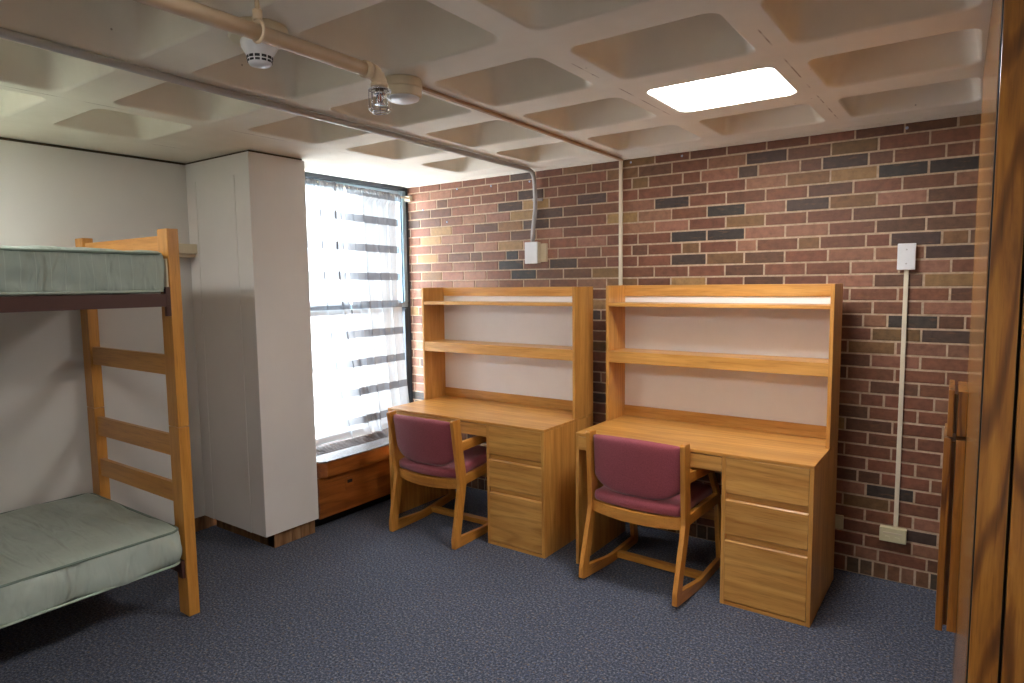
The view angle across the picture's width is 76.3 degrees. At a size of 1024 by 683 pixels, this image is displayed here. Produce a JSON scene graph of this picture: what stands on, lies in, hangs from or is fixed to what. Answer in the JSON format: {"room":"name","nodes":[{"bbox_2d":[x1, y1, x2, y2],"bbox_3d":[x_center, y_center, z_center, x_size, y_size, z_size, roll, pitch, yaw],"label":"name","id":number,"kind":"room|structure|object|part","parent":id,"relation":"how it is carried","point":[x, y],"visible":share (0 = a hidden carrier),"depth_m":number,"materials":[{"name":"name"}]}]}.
{"room":"dorm room","nodes":[
{"label":"dorm room","id":0,"kind":"room"},
{"bbox_2d":[0,140,204,524],"bbox_3d":[-3.043,0.151,2.898,0.120,2.262,3.493,3,6,35],"label":"wall","id":1,"kind":"structure","parent":0,"point":[50,196],"depth_m":3.64,"materials":[{"name":"white paint"}]},
{"bbox_2d":[0,137,185,164],"bbox_3d":[-3.063,-0.989,2.799,0.106,0.026,3.493,3,6,35],"label":"trim","id":2,"kind":"structure","parent":1,"relation":"attached to","point":[1,138],"depth_m":3.66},
{"bbox_2d":[179,243,196,257],"bbox_3d":[-2.094,-0.559,3.998,0.090,0.083,0.292,3,6,35],"label":"wall ledge","id":3,"kind":"object","parent":1,"relation":"attached to","point":[185,250],"visible":0.47,"depth_m":4.05,"materials":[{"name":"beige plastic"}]},
{"bbox_2d":[195,515,216,531],"bbox_3d":[-3.037,1.326,3.011,0.100,0.100,3.493,3,6,35],"label":"baseboard","id":4,"kind":"structure","parent":1,"relation":"attached to","point":[203,522],"depth_m":4.32,"materials":[{"name":"wood"}]},
{"bbox_2d":[186,150,301,164],"bbox_3d":[-1.710,-1.125,4.087,0.765,0.022,0.363,3,6,35],"label":"trim","id":5,"kind":"structure","parent":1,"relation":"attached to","point":[244,150],"depth_m":3.88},
{"bbox_2d":[185,151,318,537],"bbox_3d":[-1.701,0.015,4.190,0.797,2.268,0.389,3,6,35],"label":"column","id":6,"kind":"structure","parent":0,"point":[247,216],"depth_m":3.97,"materials":[{"name":"paint"}]},
{"bbox_2d":[0,487,953,682],"bbox_3d":[-0.636,1.462,2.296,5.010,0.100,5.300,3,6,35],"label":"floor","id":7,"kind":"structure","parent":0,"point":[354,599],"depth_m":3.08,"materials":[{"name":"blue carpet"}]},
{"bbox_2d":[0,228,199,616],"bbox_3d":[-2.564,0.469,2.575,1.002,1.874,2.095,3,6,35],"label":"bunk bed","id":8,"kind":"object","parent":7,"relation":"on","point":[175,443],"visible":0.74,"depth_m":3.17,"materials":[{"name":"brown wood"}]},
{"bbox_2d":[0,245,164,295],"bbox_3d":[-2.574,-0.274,2.503,1.039,0.216,1.997,3,6,35],"label":"mattress","id":9,"kind":"object","parent":8,"relation":"on","point":[35,270],"visible":1,"depth_m":2.72,"materials":[{"name":"green fabric"}]},
{"bbox_3d":[-2.169,-0.114,2.237,0.007,0.061,1.979,3,6,35],"label":"rail","id":10,"kind":"part","parent":8,"relation":"part of","materials":[{"name":"brown metal"}]},
{"bbox_3d":[-2.347,-0.100,3.624,0.092,0.936,0.053,3,6,35],"label":"post","id":11,"kind":"part","parent":8,"relation":"part of","materials":[{"name":"brown wood"}]},
{"bbox_2d":[0,493,181,628],"bbox_3d":[-2.559,1.031,2.623,1.025,0.200,1.989,3,6,35],"label":"mattress","id":12,"kind":"object","parent":8,"relation":"on","point":[55,554],"visible":1,"depth_m":2.93,"materials":[{"name":"green fabric"}]},
{"bbox_3d":[-2.336,0.835,3.709,0.092,0.936,0.053,3,6,35],"label":"post","id":13,"kind":"part","parent":8,"relation":"part of","materials":[{"name":"brown wood"}]},
{"bbox_3d":[-1.985,-0.395,3.330,0.816,0.245,0.024,3,6,35],"label":"headboard","id":14,"kind":"part","parent":8,"relation":"part of","materials":[{"name":"brown wood"}]},
{"bbox_3d":[-1.611,-0.061,3.100,0.092,0.936,0.053,3,6,35],"label":"post","id":15,"kind":"part","parent":8,"relation":"part of","materials":[{"name":"brown wood"}]},
{"bbox_3d":[-1.600,0.873,3.185,0.092,0.936,0.053,3,6,35],"label":"post","id":16,"kind":"part","parent":8,"relation":"part of","materials":[{"name":"brown wood"}]},
{"bbox_2d":[217,520,314,547],"bbox_3d":[-1.629,1.192,4.300,0.647,0.098,0.302,3,6,35],"label":"baseboard","id":17,"kind":"structure","parent":7,"relation":"on","point":[287,536],"depth_m":4.12,"materials":[{"name":"wood"}]},
{"bbox_2d":[315,428,390,526],"bbox_3d":[-1.016,0.952,4.813,0.416,0.470,1.256,3,6,35],"label":"base cabinet","id":18,"kind":"object","parent":7,"relation":"on","point":[353,474],"visible":0.32,"depth_m":4.47,"materials":[{"name":"brown wood"}]},
{"bbox_3d":[-1.097,0.957,4.403,0.004,0.085,0.070,3,6,35],"label":"latch plate","id":19,"kind":"part","parent":18,"relation":"part of","materials":[{"name":"brown wood"}]},
{"bbox_2d":[316,428,388,455],"bbox_3d":[-1.087,0.726,4.841,0.242,0.023,1.252,3,6,35],"label":"grille","id":20,"kind":"object","parent":18,"relation":"attached to","point":[339,445],"depth_m":4.70,"materials":[{"name":"grey metal"}]},
{"bbox_2d":[387,410,487,549],"bbox_3d":[-0.392,0.831,4.321,0.552,0.792,0.666,3,6,34],"label":"desk chair","id":21,"kind":"object","parent":7,"relation":"on","point":[431,447],"visible":0.94,"depth_m":4.06,"materials":[{"name":"fabric"}]},
{"bbox_3d":[-0.758,0.838,4.253,0.026,0.786,0.130,3,6,34],"label":"post","id":22,"kind":"part","parent":21,"relation":"part of","materials":[{"name":"brown wood"}]},
{"bbox_3d":[-0.555,0.617,4.068,0.499,0.306,0.080,3,12,34],"label":"backrest","id":23,"kind":"part","parent":21,"relation":"part of","materials":[{"name":"red fabric"}]},
{"bbox_3d":[-0.423,0.759,4.270,0.498,0.078,0.488,3,12,34],"label":"seat","id":24,"kind":"part","parent":21,"relation":"part of","materials":[{"name":"red fabric"}]},
{"bbox_3d":[-0.495,0.870,4.638,0.026,0.590,0.219,3,12,34],"label":"leg","id":25,"kind":"part","parent":21,"relation":"part of","materials":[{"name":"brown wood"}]},
{"bbox_3d":[-0.325,0.860,3.955,0.026,0.786,0.130,3,6,34],"label":"post","id":26,"kind":"part","parent":21,"relation":"part of","materials":[{"name":"brown wood"}]},
{"bbox_3d":[-0.217,0.621,4.095,0.026,0.064,0.344,3,6,34],"label":"armrest","id":27,"kind":"part","parent":21,"relation":"part of","materials":[{"name":"brown wood"}]},
{"bbox_3d":[-0.181,0.816,4.162,0.025,0.058,0.410,3,12,34],"label":"seat rail","id":28,"kind":"part","parent":21,"relation":"part of","materials":[{"name":"brown wood"}]},
{"bbox_2d":[388,395,592,558],"bbox_3d":[-0.158,0.835,4.365,1.266,0.762,0.591,3,6,35],"label":"desk","id":29,"kind":"object","parent":7,"relation":"on","point":[531,473],"visible":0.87,"depth_m":3.94,"materials":[{"name":"brown wood"}]},
{"bbox_3d":[-0.665,0.817,4.728,0.020,0.745,0.590,3,6,35],"label":"panel","id":30,"kind":"part","parent":29,"relation":"part of","materials":[{"name":"brown wood"}]},
{"bbox_3d":[-0.491,0.529,4.218,0.828,0.074,0.016,3,6,35],"label":"pencil drawer","id":31,"kind":"part","parent":29,"relation":"part of","materials":[{"name":"brown wood"}]},
{"bbox_3d":[0.026,0.853,4.236,0.020,0.745,0.590,3,6,35],"label":"pedestal panel","id":32,"kind":"part","parent":29,"relation":"part of","materials":[{"name":"brown wood"}]},
{"bbox_2d":[421,286,592,418],"bbox_3d":[-0.064,0.037,4.439,1.266,0.811,0.232,3,6,35],"label":"hutch","id":33,"kind":"object","parent":29,"relation":"on","point":[531,346],"visible":1,"depth_m":4.48,"materials":[{"name":"brown wood"}]},
{"bbox_3d":[-0.572,0.010,4.801,0.018,0.811,0.232,3,6,35],"label":"panel","id":34,"kind":"part","parent":33,"relation":"part of","materials":[{"name":"brown wood"}]},
{"bbox_2d":[424,301,571,305],"bbox_3d":[-0.073,-0.258,4.405,1.229,0.020,0.207,3,6,35],"label":"shelf","id":35,"kind":"object","parent":33,"relation":"attached to","point":[426,303],"depth_m":4.37,"materials":[{"name":"brown wood"}]},
{"bbox_2d":[432,339,571,349],"bbox_3d":[-0.064,0.027,4.438,1.229,0.020,0.190,3,6,35],"label":"shelf","id":36,"kind":"object","parent":33,"relation":"attached to","point":[452,344],"depth_m":4.44,"materials":[{"name":"brown wood"}]},
{"bbox_3d":[-0.008,-0.344,4.490,1.229,0.060,0.018,3,6,35],"label":"rail","id":37,"kind":"part","parent":33,"relation":"part of","materials":[{"name":"brown wood"}]},
{"bbox_3d":[-0.002,0.026,4.526,1.229,0.684,0.006,3,6,35],"label":"panel","id":38,"kind":"part","parent":33,"relation":"part of","materials":[{"name":"beige wood"}]},
{"bbox_3d":[0.001,0.400,4.558,1.229,0.066,0.018,3,6,35],"label":"rail","id":39,"kind":"part","parent":33,"relation":"part of","materials":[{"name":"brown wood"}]},
{"bbox_3d":[0.444,0.064,4.078,0.018,0.811,0.232,3,6,35],"label":"panel","id":40,"kind":"part","parent":33,"relation":"part of","materials":[{"name":"brown wood"}]},
{"bbox_3d":[0.017,0.604,3.861,0.376,0.179,0.016,3,6,35],"label":"drawer","id":41,"kind":"part","parent":29,"relation":"part of","materials":[{"name":"brown wood"}]},
{"bbox_3d":[0.019,0.809,3.880,0.376,0.175,0.016,3,6,35],"label":"drawer","id":42,"kind":"part","parent":29,"relation":"part of","materials":[{"name":"brown wood"}]},
{"bbox_3d":[0.029,0.706,3.885,0.378,0.056,0.020,3,6,35],"label":"drawer rail","id":43,"kind":"part","parent":29,"relation":"part of","materials":[{"name":"brown wood"}]},
{"bbox_3d":[0.023,1.079,3.904,0.376,0.310,0.016,3,6,35],"label":"drawer","id":44,"kind":"part","parent":29,"relation":"part of","materials":[{"name":"brown wood"}]},
{"bbox_3d":[0.031,0.910,3.904,0.378,0.056,0.020,3,6,35],"label":"drawer rail","id":45,"kind":"part","parent":29,"relation":"part of","materials":[{"name":"brown wood"}]},
{"bbox_3d":[0.184,1.225,4.142,0.378,0.018,0.559,3,6,35],"label":"rail","id":46,"kind":"part","parent":29,"relation":"part of","materials":[{"name":"brown wood"}]},
{"bbox_3d":[0.350,0.870,4.005,0.020,0.745,0.590,3,6,35],"label":"panel","id":47,"kind":"part","parent":29,"relation":"part of","materials":[{"name":"brown wood"}]},
{"bbox_2d":[579,430,720,606],"bbox_3d":[0.770,0.873,3.545,0.552,0.812,0.663,3,7,37],"label":"desk chair","id":48,"kind":"object","parent":7,"relation":"on","point":[635,474],"visible":1,"depth_m":3.34,"materials":[{"name":"fabric"}]},
{"bbox_3d":[0.410,0.866,3.504,0.026,0.782,0.166,3,7,37],"label":"post","id":49,"kind":"part","parent":48,"relation":"part of","materials":[{"name":"brown wood"}]},
{"bbox_3d":[0.695,0.944,3.889,0.026,0.590,0.219,3,7,37],"label":"leg","id":50,"kind":"part","parent":48,"relation":"part of","materials":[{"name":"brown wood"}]},
{"bbox_3d":[0.630,0.645,3.341,0.499,0.306,0.080,3,7,37],"label":"backrest","id":51,"kind":"part","parent":48,"relation":"part of","materials":[{"name":"red fabric"}]},
{"bbox_3d":[0.760,0.810,3.526,0.498,0.078,0.488,3,7,37],"label":"seat","id":52,"kind":"part","parent":48,"relation":"part of","materials":[{"name":"red fabric"}]},
{"bbox_3d":[0.830,0.890,3.188,0.026,0.782,0.166,3,7,37],"label":"post","id":53,"kind":"part","parent":48,"relation":"part of","materials":[{"name":"brown wood"}]},
{"bbox_3d":[0.968,0.668,3.355,0.026,0.074,0.342,3,7,37],"label":"armrest","id":54,"kind":"part","parent":48,"relation":"part of","materials":[{"name":"brown wood"}]},
{"bbox_3d":[0.995,0.872,3.404,0.025,0.058,0.410,3,7,37],"label":"seat rail","id":55,"kind":"part","parent":48,"relation":"part of","materials":[{"name":"brown wood"}]},
{"bbox_3d":[1.115,0.968,3.573,0.026,0.590,0.219,3,7,37],"label":"leg","id":56,"kind":"part","parent":48,"relation":"part of","materials":[{"name":"brown wood"}]},
{"bbox_2d":[576,415,837,627],"bbox_3d":[1.040,0.892,3.578,1.240,0.762,0.603,3,6,35],"label":"desk","id":57,"kind":"object","parent":7,"relation":"on","point":[778,501],"visible":0.95,"depth_m":3.16,"materials":[{"name":"brown wood"}]},
{"bbox_3d":[0.544,0.874,3.932,0.020,0.745,0.602,3,6,35],"label":"panel","id":58,"kind":"part","parent":57,"relation":"part of","materials":[{"name":"brown wood"}]},
{"bbox_3d":[0.704,0.586,3.426,0.801,0.074,0.016,3,6,35],"label":"pencil drawer","id":59,"kind":"part","parent":57,"relation":"part of","materials":[{"name":"brown wood"}]},
{"bbox_3d":[1.214,0.910,3.456,0.020,0.745,0.602,3,6,35],"label":"pedestal panel","id":60,"kind":"part","parent":57,"relation":"part of","materials":[{"name":"brown wood"}]},
{"bbox_2d":[606,283,842,448],"bbox_3d":[1.137,0.091,3.655,1.240,0.816,0.236,3,6,35],"label":"hutch","id":61,"kind":"object","parent":57,"relation":"on","point":[759,357],"visible":1,"depth_m":3.68,"materials":[{"name":"brown wood"}]},
{"bbox_3d":[0.640,0.065,4.008,0.018,0.816,0.236,3,6,35],"label":"panel","id":62,"kind":"part","parent":61,"relation":"part of","materials":[{"name":"brown wood"}]},
{"bbox_2d":[609,302,829,308],"bbox_3d":[1.128,-0.201,3.620,1.203,0.020,0.211,3,6,35],"label":"shelf","id":63,"kind":"object","parent":61,"relation":"attached to","point":[612,305],"depth_m":3.58,"materials":[{"name":"brown wood"}]},
{"bbox_2d":[612,348,828,362],"bbox_3d":[1.136,0.084,3.653,1.203,0.020,0.194,3,6,35],"label":"shelf","id":64,"kind":"object","parent":61,"relation":"attached to","point":[679,355],"depth_m":3.64,"materials":[{"name":"brown wood"}]},
{"bbox_3d":[1.203,0.456,3.775,1.203,0.066,0.018,3,6,35],"label":"rail","id":65,"kind":"part","parent":61,"relation":"part of","materials":[{"name":"brown wood"}]},
{"bbox_3d":[1.194,-0.290,3.707,1.203,0.066,0.018,3,6,35],"label":"rail","id":66,"kind":"part","parent":61,"relation":"part of","materials":[{"name":"brown wood"}]},
{"bbox_3d":[1.200,0.083,3.743,1.203,0.684,0.006,3,6,35],"label":"panel","id":67,"kind":"part","parent":61,"relation":"part of","materials":[{"name":"beige wood"}]},
{"bbox_3d":[1.634,0.117,3.301,0.018,0.816,0.236,3,6,35],"label":"panel","id":68,"kind":"part","parent":61,"relation":"part of","materials":[{"name":"brown wood"}]},
{"bbox_3d":[1.371,1.281,3.362,0.378,0.018,0.571,3,6,35],"label":"rail","id":69,"kind":"part","parent":57,"relation":"part of","materials":[{"name":"brown wood"}]},
{"bbox_3d":[1.207,1.136,3.120,0.376,0.310,0.016,3,6,35],"label":"drawer","id":70,"kind":"part","parent":57,"relation":"part of","materials":[{"name":"brown wood"}]},
{"bbox_3d":[1.216,0.967,3.120,0.378,0.056,0.020,3,6,35],"label":"drawer rail","id":71,"kind":"part","parent":57,"relation":"part of","materials":[{"name":"brown wood"}]},
{"bbox_3d":[1.204,0.866,3.096,0.376,0.175,0.016,3,6,35],"label":"drawer","id":72,"kind":"part","parent":57,"relation":"part of","materials":[{"name":"brown wood"}]},
{"bbox_3d":[1.213,0.763,3.101,0.378,0.056,0.020,3,6,35],"label":"drawer rail","id":73,"kind":"part","parent":57,"relation":"part of","materials":[{"name":"brown wood"}]},
{"bbox_3d":[1.201,0.661,3.077,0.376,0.179,0.016,3,6,35],"label":"drawer","id":74,"kind":"part","parent":57,"relation":"part of","materials":[{"name":"brown wood"}]},
{"bbox_3d":[1.537,0.927,3.226,0.020,0.745,0.602,3,6,35],"label":"panel","id":75,"kind":"part","parent":57,"relation":"part of","materials":[{"name":"brown wood"}]},
{"bbox_2d":[935,0,1023,682],"bbox_3d":[1.579,0.235,1.815,0.659,2.376,1.429,3,6,35],"label":"wardrobe","id":76,"kind":"object","parent":7,"relation":"on","point":[980,589],"visible":1,"depth_m":1.36,"materials":[{"name":"brown wood"}]},
{"bbox_3d":[1.647,0.694,2.487,0.024,0.721,0.290,3,6,34],"label":"drawer","id":77,"kind":"part","parent":76,"relation":"part of","materials":[{"name":"brown wood"}]},
{"bbox_3d":[1.646,0.245,2.444,0.018,0.169,0.290,3,6,34],"label":"drawer","id":78,"kind":"part","parent":76,"relation":"part of","materials":[{"name":"brown wood"}]},
{"bbox_3d":[1.401,0.225,1.953,0.045,2.376,1.390,3,6,34],"label":"frame","id":79,"kind":"part","parent":76,"relation":"part of","materials":[{"name":"brown wood"}]},
{"bbox_3d":[1.240,0.295,1.205,0.499,2.376,0.022,3,6,34],"label":"panel","id":80,"kind":"part","parent":76,"relation":"part of","materials":[{"name":"brown wood"}]},
{"bbox_2d":[0,0,992,185],"bbox_3d":[-0.648,-1.134,2.045,5.060,0.360,5.300,3,6,35],"label":"ceiling","id":81,"kind":"structure","parent":0,"point":[584,72],"depth_m":2.53,"materials":[{"name":"concrete"}]},
{"bbox_2d":[228,16,288,68],"bbox_3d":[-0.762,-0.887,1.966,0.172,0.115,0.172,3,6,35],"label":"smoke detector","id":82,"kind":"object","parent":81,"relation":"attached to","point":[261,55],"visible":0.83,"depth_m":1.94,"materials":[{"name":"beige plastic"}]},
{"bbox_2d":[246,53,272,64],"bbox_3d":[-0.761,-0.850,1.969,0.075,0.017,0.075,3,6,35],"label":"vent","id":83,"kind":"object","parent":82,"relation":"attached to","point":[252,58],"depth_m":1.94,"materials":[{"name":"white plastic"}]},
{"bbox_2d":[133,0,387,89],"bbox_3d":[-1.162,-0.856,0.940,0.058,0.360,2.649,3,6,35],"label":"pipe","id":84,"kind":"object","parent":81,"relation":"attached to","point":[189,9],"visible":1,"depth_m":1.66,"materials":[{"name":"beige metal"}]},
{"bbox_2d":[368,87,390,114],"bbox_3d":[-0.408,-0.745,2.013,0.069,0.075,0.069,3,6,35],"label":"sprinkler","id":85,"kind":"object","parent":84,"relation":"attached to","point":[379,91],"visible":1,"depth_m":2.00,"materials":[{"name":"silver metal"}]},
{"bbox_2d":[0,27,542,241],"bbox_3d":[-1.196,-0.734,2.451,0.084,0.491,5.045,3,6,33],"label":"conduit","id":86,"kind":"object","parent":81,"relation":"attached to","point":[5,33],"visible":0.99,"depth_m":2.58,"materials":[{"name":"grey metal"}]},
{"bbox_2d":[384,74,421,104],"bbox_3d":[-0.416,-0.955,2.486,0.148,0.081,0.148,3,6,35],"label":"fire alarm","id":87,"kind":"object","parent":81,"relation":"attached to","point":[405,89],"visible":0.9,"depth_m":2.43,"materials":[{"name":"beige plastic"}]},
{"bbox_2d":[422,86,622,284],"bbox_3d":[0.175,-0.370,3.413,0.034,1.428,1.951,3,6,33],"label":"surface raceway","id":88,"kind":"object","parent":81,"relation":"attached to","point":[424,89],"visible":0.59,"depth_m":3.57,"materials":[{"name":"beige metal"}]},
{"bbox_2d":[649,68,794,110],"bbox_3d":[0.872,-1.058,2.704,0.496,0.048,0.431,3,6,35],"label":"ceiling light","id":89,"kind":"object","parent":81,"relation":"attached to","point":[764,83],"visible":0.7,"depth_m":2.68,"materials":[{"name":"white plastic"}]},
{"bbox_2d":[407,114,980,590],"bbox_3d":[1.015,0.004,4.150,4.495,2.528,0.161,3,6,35],"label":"wall","id":90,"kind":"structure","parent":0,"point":[831,208],"depth_m":3.54,"materials":[{"name":"brick"}]},
{"bbox_2d":[309,172,401,186],"bbox_3d":[-1.319,-0.013,4.817,0.160,2.398,1.510,3,6,35],"label":"wall window","id":91,"kind":"structure","parent":90,"relation":"in","point":[309,172],"depth_m":4.82,"materials":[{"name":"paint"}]},
{"bbox_2d":[305,172,412,442],"bbox_3d":[-1.265,-0.231,4.836,0.108,1.926,1.339,3,6,35],"label":"window","id":92,"kind":"structure","parent":91,"relation":"in","point":[402,191],"depth_m":5.27,"materials":[{"name":"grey metal"}]},
{"bbox_3d":[-1.252,-0.694,4.787,0.066,0.928,1.286,3,6,35],"label":"sash","id":93,"kind":"part","parent":92,"relation":"part of","materials":[{"name":"glass"}]},
{"bbox_2d":[306,179,411,201],"bbox_3d":[-1.190,-1.113,4.735,0.060,0.076,1.266,3,6,35],"label":"curtain rod","id":94,"kind":"object","parent":92,"relation":"attached to","point":[406,198],"visible":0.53,"depth_m":5.21,"materials":[{"name":"white metal"}]},
{"bbox_2d":[305,177,380,445],"bbox_3d":[-1.277,-0.199,4.617,0.048,1.863,0.915,3,6,35],"label":"curtain","id":95,"kind":"object","parent":94,"relation":"hanging from","point":[343,407],"visible":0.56,"depth_m":4.64,"materials":[{"name":"fabric"}]},
{"bbox_2d":[342,185,408,430],"bbox_3d":[-1.010,-0.230,5.012,0.053,1.847,0.640,3,6,35],"label":"curtain","id":96,"kind":"object","parent":94,"relation":"hanging from","point":[371,218],"visible":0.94,"depth_m":5.00,"materials":[{"name":"fabric"}]},
{"bbox_3d":[-1.250,0.239,4.878,0.084,0.943,1.286,3,6,35],"label":"sash","id":97,"kind":"part","parent":92,"relation":"part of","materials":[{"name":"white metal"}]},
{"bbox_2d":[525,242,547,263],"bbox_3d":[0.169,-0.620,4.558,0.154,0.150,0.061,3,6,35],"label":"junction box","id":98,"kind":"object","parent":90,"relation":"attached to","point":[535,252],"visible":1,"depth_m":4.54,"materials":[{"name":"beige plastic"}]},
{"bbox_3d":[0.186,-0.621,4.570,0.140,0.127,0.021,3,6,35],"label":"plate","id":99,"kind":"part","parent":98,"relation":"part of","materials":[{"name":"beige plastic"}]},
{"bbox_2d":[402,110,980,187],"bbox_3d":[0.932,-1.145,3.957,4.405,0.008,0.063,3,6,35],"label":"trim","id":100,"kind":"structure","parent":90,"relation":"attached to","point":[975,111],"depth_m":3.71,"materials":[{"name":"concrete"}]},
{"bbox_2d":[835,514,843,528],"bbox_3d":[1.793,0.990,3.583,0.052,0.076,0.014,3,6,35],"label":"wall outlet","id":101,"kind":"object","parent":90,"relation":"attached to","point":[839,519],"visible":0.76,"depth_m":3.58,"materials":[{"name":"beige plastic"}]},
{"bbox_2d":[835,519,839,525],"bbox_3d":[1.789,0.992,3.579,0.026,0.035,0.003,3,6,35],"label":"socket","id":102,"kind":"object","parent":101,"relation":"attached to","point":[837,521],"depth_m":3.58,"materials":[{"name":"beige plastic"}]},
{"bbox_2d":[879,524,906,544],"bbox_3d":[1.999,1.013,3.421,0.122,0.074,0.042,3,6,35],"label":"wall outlet","id":103,"kind":"object","parent":90,"relation":"attached to","point":[886,533],"visible":1,"depth_m":3.41,"materials":[{"name":"beige plastic"}]},
{"bbox_2d":[893,270,908,527],"bbox_3d":[2.006,0.304,3.361,0.021,1.347,0.016,3,6,35],"label":"surface raceway","id":104,"kind":"object","parent":90,"relation":"attached to","point":[906,272],"visible":1,"depth_m":3.35,"materials":[{"name":"beige metal"}]},
{"bbox_2d":[897,243,915,269],"bbox_3d":[1.990,-0.428,3.286,0.080,0.132,0.036,3,6,35],"label":"wall box","id":105,"kind":"object","parent":90,"relation":"attached to","point":[906,254],"visible":1,"depth_m":3.27,"materials":[{"name":"beige plastic"}]}
]}

